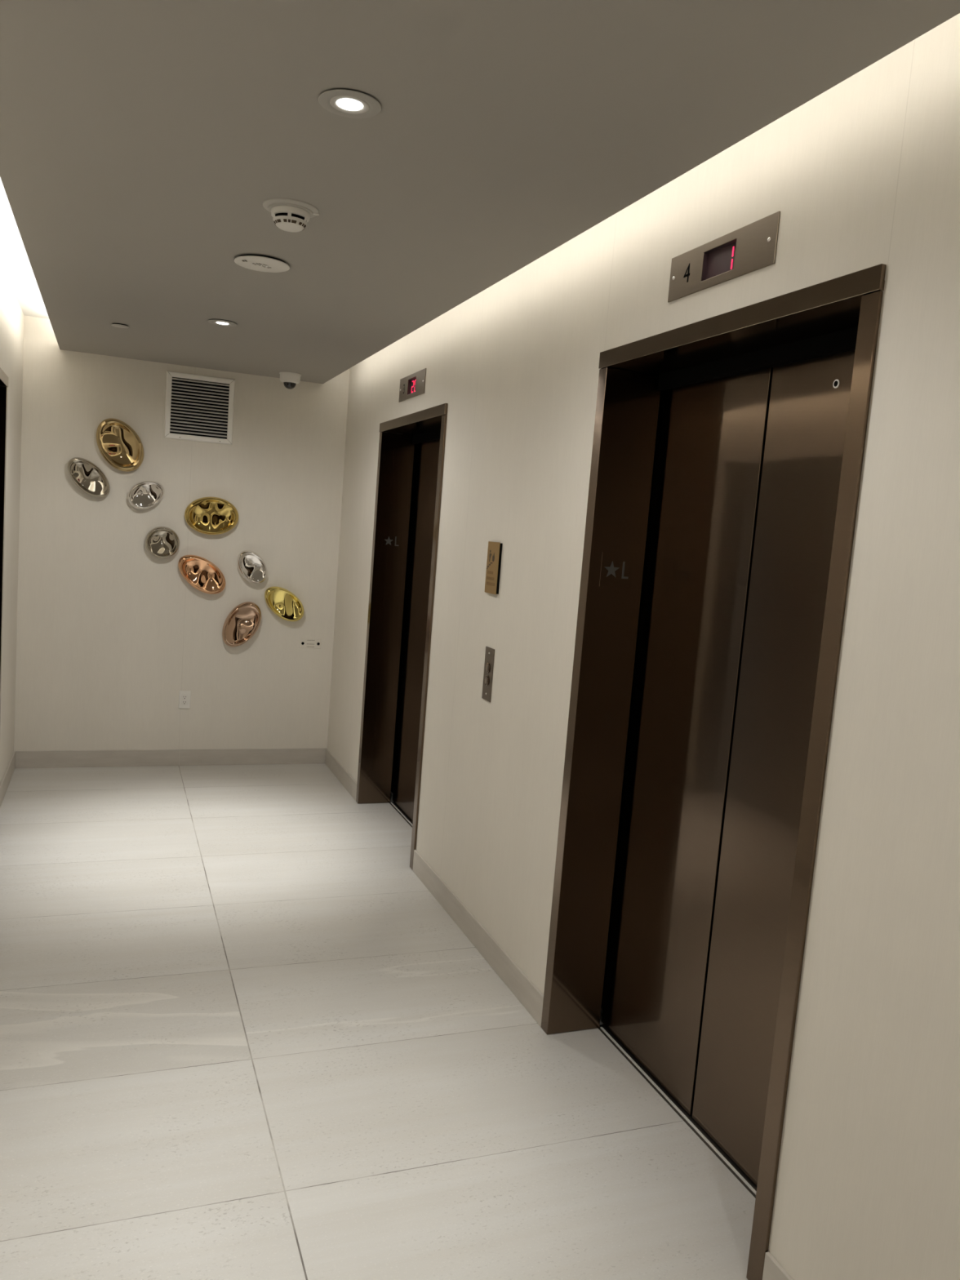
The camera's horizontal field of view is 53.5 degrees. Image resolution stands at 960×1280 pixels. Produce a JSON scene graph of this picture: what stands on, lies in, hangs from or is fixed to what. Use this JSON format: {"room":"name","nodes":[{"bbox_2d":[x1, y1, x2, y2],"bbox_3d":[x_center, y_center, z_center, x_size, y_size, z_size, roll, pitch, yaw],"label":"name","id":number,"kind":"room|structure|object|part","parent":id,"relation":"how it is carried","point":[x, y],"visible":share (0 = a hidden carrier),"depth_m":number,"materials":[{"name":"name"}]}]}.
{"room":"lobby","nodes":[
{"label":"lobby","id":0,"kind":"room"},
{"bbox_2d":[0,265,24,784],"bbox_3d":[-1.079,0.047,1.175,0.120,2.736,9.610,2,7,-21],"label":"wall","id":1,"kind":"structure","parent":0,"point":[11,316],"depth_m":5.17,"materials":[{"name":"white paint"}]},
{"bbox_2d":[0,367,8,718],"bbox_3d":[-2.328,-0.128,4.239,0.261,2.215,1.167,2,7,-21],"label":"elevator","id":2,"kind":"object","parent":1,"relation":"attached to","point":[3,377],"visible":1,"depth_m":4.71,"materials":[{"name":"brown metal"}]},
{"bbox_2d":[0,751,15,807],"bbox_3d":[-1.118,1.353,1.338,0.010,0.105,9.600,2,7,-21],"label":"baseboard","id":3,"kind":"structure","parent":1,"relation":"attached to","point":[6,780],"depth_m":5.36,"materials":[{"name":"tile"}]},
{"bbox_2d":[13,315,350,751],"bbox_3d":[-1.859,-0.555,6.046,2.160,2.736,0.120,2,7,-21],"label":"wall","id":4,"kind":"structure","parent":0,"point":[110,632],"depth_m":5.97,"materials":[{"name":"white paint"}]},
{"bbox_2d":[66,457,110,497],"bbox_3d":[-2.342,-0.971,5.703,0.241,0.230,0.062,2,7,-21],"label":"wall sculpture","id":5,"kind":"object","parent":4,"relation":"attached to","point":[86,476],"visible":1,"depth_m":5.69,"materials":[{"name":"silver metal"}]},
{"bbox_2d":[96,417,144,471],"bbox_3d":[-2.168,-1.174,5.742,0.275,0.309,0.063,2,7,-21],"label":"wall sculpture","id":6,"kind":"object","parent":4,"relation":"attached to","point":[118,443],"visible":1,"depth_m":5.73,"materials":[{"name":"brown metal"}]},
{"bbox_2d":[127,480,164,509],"bbox_3d":[-2.043,-0.887,5.830,0.211,0.178,0.062,2,7,-21],"label":"wall sculpture","id":7,"kind":"object","parent":4,"relation":"attached to","point":[144,495],"visible":1,"depth_m":5.82,"materials":[{"name":"silver metal"}]},
{"bbox_2d":[144,526,179,558],"bbox_3d":[-1.967,-0.604,5.899,0.206,0.198,0.062,2,7,-21],"label":"wall sculpture","id":8,"kind":"object","parent":4,"relation":"attached to","point":[161,542],"visible":1,"depth_m":5.89,"materials":[{"name":"silver metal"}]},
{"bbox_2d":[15,747,325,768],"bbox_3d":[-1.938,0.757,6.131,1.900,0.105,0.010,2,7,-21],"label":"baseboard","id":9,"kind":"structure","parent":4,"relation":"attached to","point":[148,757],"depth_m":6.10,"materials":[{"name":"tile"}]},
{"bbox_2d":[178,690,191,708],"bbox_3d":[-1.891,0.382,6.097,0.070,0.115,0.008,2,7,-21],"label":"wall outlet","id":10,"kind":"object","parent":4,"relation":"attached to","point":[184,695],"visible":1,"depth_m":6.09,"materials":[{"name":"white plastic"}]},
{"bbox_2d":[182,694,187,705],"bbox_3d":[-1.890,0.382,6.095,0.034,0.068,0.002,2,7,-21],"label":"socket","id":11,"kind":"object","parent":10,"relation":"attached to","point":[184,697],"depth_m":6.09,"materials":[{"name":"white plastic"}]},
{"bbox_2d":[164,370,235,444],"bbox_3d":[-1.734,-1.434,5.897,0.408,0.404,0.016,2,7,-21],"label":"air vent","id":12,"kind":"object","parent":4,"relation":"in","point":[198,407],"visible":1,"depth_m":5.90,"materials":[{"name":"white metal"}]},
{"bbox_2d":[177,555,226,594],"bbox_3d":[-1.753,-0.412,6.008,0.295,0.242,0.062,2,7,-21],"label":"wall sculpture","id":13,"kind":"object","parent":4,"relation":"attached to","point":[199,572],"visible":1,"depth_m":5.99,"materials":[{"name":"orange metal"}]},
{"bbox_2d":[184,496,239,534],"bbox_3d":[-1.684,-0.780,5.983,0.330,0.238,0.062,2,7,-21],"label":"wall sculpture","id":14,"kind":"object","parent":4,"relation":"attached to","point":[210,515],"visible":1,"depth_m":5.97,"materials":[{"name":"gold metal"}]},
{"bbox_2d":[222,601,261,647],"bbox_3d":[-1.534,-0.101,6.136,0.243,0.297,0.062,2,7,-21],"label":"wall sculpture","id":15,"kind":"object","parent":4,"relation":"attached to","point":[242,622],"visible":1,"depth_m":6.13,"materials":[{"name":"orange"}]},
{"bbox_2d":[236,550,267,583],"bbox_3d":[-1.462,-0.468,6.112,0.195,0.214,0.062,2,7,-21],"label":"wall sculpture","id":16,"kind":"object","parent":4,"relation":"attached to","point":[251,565],"visible":1,"depth_m":6.10,"materials":[{"name":"silver metal"}]},
{"bbox_2d":[264,586,304,621],"bbox_3d":[-1.276,-0.234,6.217,0.262,0.225,0.062,2,7,-21],"label":"wall sculpture","id":17,"kind":"object","parent":4,"relation":"attached to","point":[282,602],"visible":1,"depth_m":6.20,"materials":[{"name":"yellow metal"}]},
{"bbox_2d":[299,638,320,648],"bbox_3d":[-1.127,0.024,6.341,0.138,0.063,0.007,2,7,-21],"label":"switch plate","id":18,"kind":"object","parent":4,"relation":"attached to","point":[304,642],"visible":1,"depth_m":6.34,"materials":[{"name":"beige plastic"}]},
{"bbox_2d":[0,763,755,1279],"bbox_3d":[-0.260,1.473,1.701,2.480,0.080,9.830,2,7,-21],"label":"floor","id":19,"kind":"structure","parent":0,"point":[242,1037],"depth_m":2.81,"materials":[{"name":"tile"}]},
{"bbox_2d":[0,0,959,383],"bbox_3d":[-0.028,-1.072,1.421,1.557,0.040,9.610,2,7,-21],"label":"ceiling","id":20,"kind":"structure","parent":0,"point":[144,144],"depth_m":2.18,"materials":[{"name":"grey paint"}]},
{"bbox_2d":[0,177,48,319],"bbox_3d":[-0.031,-1.179,1.404,1.920,0.175,9.610,2,7,-21],"label":"cove","id":21,"kind":"object","parent":20,"relation":"attached to","point":[15,263],"visible":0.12,"depth_m":4.33,"materials":[{"name":"white paint"}]},
{"bbox_2d":[111,323,128,328],"bbox_3d":[-1.769,-1.546,4.683,0.085,0.008,0.085,2,7,-21],"label":"sprinkler cover","id":22,"kind":"object","parent":20,"relation":"attached to","point":[117,325],"visible":1,"depth_m":4.67,"materials":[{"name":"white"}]},
{"bbox_2d":[207,319,236,326],"bbox_3d":[-1.196,-1.473,4.424,0.132,0.006,0.132,2,7,-21],"label":"recessed light","id":23,"kind":"object","parent":20,"relation":"in","point":[216,322],"visible":1,"depth_m":4.41,"materials":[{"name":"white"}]},
{"bbox_2d":[234,253,289,272],"bbox_3d":[-0.760,-1.310,3.321,0.190,0.018,0.190,2,7,-21],"label":"ceiling sensor","id":24,"kind":"object","parent":20,"relation":"attached to","point":[261,263],"visible":1,"depth_m":3.30,"materials":[{"name":"white plastic"}]},
{"bbox_2d":[279,371,301,389],"bbox_3d":[-1.165,-1.584,5.839,0.132,0.092,0.132,2,7,-21],"label":"security camera","id":25,"kind":"object","parent":20,"relation":"attached to","point":[290,380],"visible":1,"depth_m":5.79,"materials":[{"name":"white plastic"}]},
{"bbox_2d":[262,197,319,232],"bbox_3d":[-0.543,-1.207,2.728,0.158,0.059,0.158,2,7,-21],"label":"smoke detector","id":26,"kind":"object","parent":20,"relation":"attached to","point":[289,215],"visible":1,"depth_m":2.69,"materials":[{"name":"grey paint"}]},
{"bbox_2d":[318,88,381,118],"bbox_3d":[-0.275,-1.133,2.014,0.132,0.006,0.132,2,7,-21],"label":"recessed light","id":27,"kind":"object","parent":20,"relation":"in","point":[348,103],"visible":1,"depth_m":2.01,"materials":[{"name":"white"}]},
{"bbox_2d":[326,13,959,1279],"bbox_3d":[0.821,0.113,1.914,0.120,2.736,9.610,2,7,-21],"label":"wall","id":28,"kind":"structure","parent":0,"point":[864,173],"depth_m":2.00,"materials":[{"name":"white paint"}]},
{"bbox_2d":[355,403,448,869],"bbox_3d":[-0.326,-0.056,5.036,0.261,2.206,1.156,2,7,-21],"label":"elevator","id":29,"kind":"object","parent":28,"relation":"attached to","point":[398,437],"visible":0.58,"depth_m":5.45,"materials":[{"name":"brown metal"}]},
{"bbox_3d":[-0.508,-0.566,5.464,0.110,0.110,0.001,2,7,-21],"label":"tactile plate","id":30,"kind":"part","parent":29,"relation":"part of","materials":[{"name":"brown metal"}]},
{"bbox_3d":[-0.326,1.039,5.191,0.057,0.001,1.094,2,7,-21],"label":"sill","id":31,"kind":"part","parent":29,"relation":"part of","materials":[{"name":"grey metal"}]},
{"bbox_3d":[-0.332,-0.084,5.344,0.030,2.180,0.534,2,7,-21],"label":"door panel","id":32,"kind":"part","parent":29,"relation":"part of","materials":[{"name":"brown metal"}]},
{"bbox_2d":[398,368,426,402],"bbox_3d":[-0.343,-1.299,4.873,0.023,0.120,0.447,2,7,-22],"label":"indicator","id":33,"kind":"object","parent":28,"relation":"attached to","point":[412,385],"visible":1,"depth_m":4.88,"materials":[{"name":"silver metal"}]},
{"bbox_2d":[481,646,494,702],"bbox_3d":[0.030,0.135,3.765,0.010,0.210,0.088,2,7,-21],"label":"panel","id":34,"kind":"object","parent":28,"relation":"attached to","point":[490,652],"visible":1,"depth_m":3.75,"materials":[{"name":"metal"}]},
{"bbox_2d":[484,541,502,595],"bbox_3d":[0.052,-0.284,3.741,0.012,0.202,0.120,2,7,-21],"label":"fire sign","id":35,"kind":"object","parent":28,"relation":"attached to","point":[491,583],"visible":1,"depth_m":3.72,"materials":[{"name":"gold metal"}]},
{"bbox_2d":[324,747,793,1279],"bbox_3d":[0.659,1.414,2.035,0.010,0.105,9.610,2,7,-21],"label":"baseboard","id":36,"kind":"structure","parent":28,"relation":"attached to","point":[531,998],"depth_m":3.72,"materials":[{"name":"tile"}]},
{"bbox_2d":[541,263,886,1279],"bbox_3d":[0.617,0.285,2.582,0.261,2.215,1.172,2,7,-21],"label":"elevator","id":37,"kind":"object","parent":28,"relation":"attached to","point":[765,404],"visible":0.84,"depth_m":2.69,"materials":[{"name":"brown metal"}]},
{"bbox_3d":[0.432,-0.221,3.019,0.110,0.110,0.001,2,7,-21],"label":"tactile plate","id":38,"kind":"part","parent":37,"relation":"part of","materials":[{"name":"brown metal"}]},
{"bbox_3d":[0.617,1.385,2.738,0.057,0.001,1.110,2,7,-21],"label":"sill","id":39,"kind":"part","parent":37,"relation":"part of","materials":[{"name":"grey metal"}]},
{"bbox_3d":[0.610,0.257,2.895,0.030,2.189,0.542,2,7,-21],"label":"door panel","id":40,"kind":"part","parent":37,"relation":"part of","materials":[{"name":"brown metal"}]},
{"bbox_3d":[0.813,0.332,2.366,0.030,2.189,0.580,2,7,-21],"label":"door panel","id":41,"kind":"part","parent":37,"relation":"part of","materials":[{"name":"brown metal"}]},
{"bbox_2d":[667,211,780,302],"bbox_3d":[0.607,-0.955,2.401,0.022,0.116,0.455,2,7,-21],"label":"indicator","id":42,"kind":"object","parent":28,"relation":"attached to","point":[752,247],"visible":1,"depth_m":2.38,"materials":[{"name":"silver metal"}]}
]}

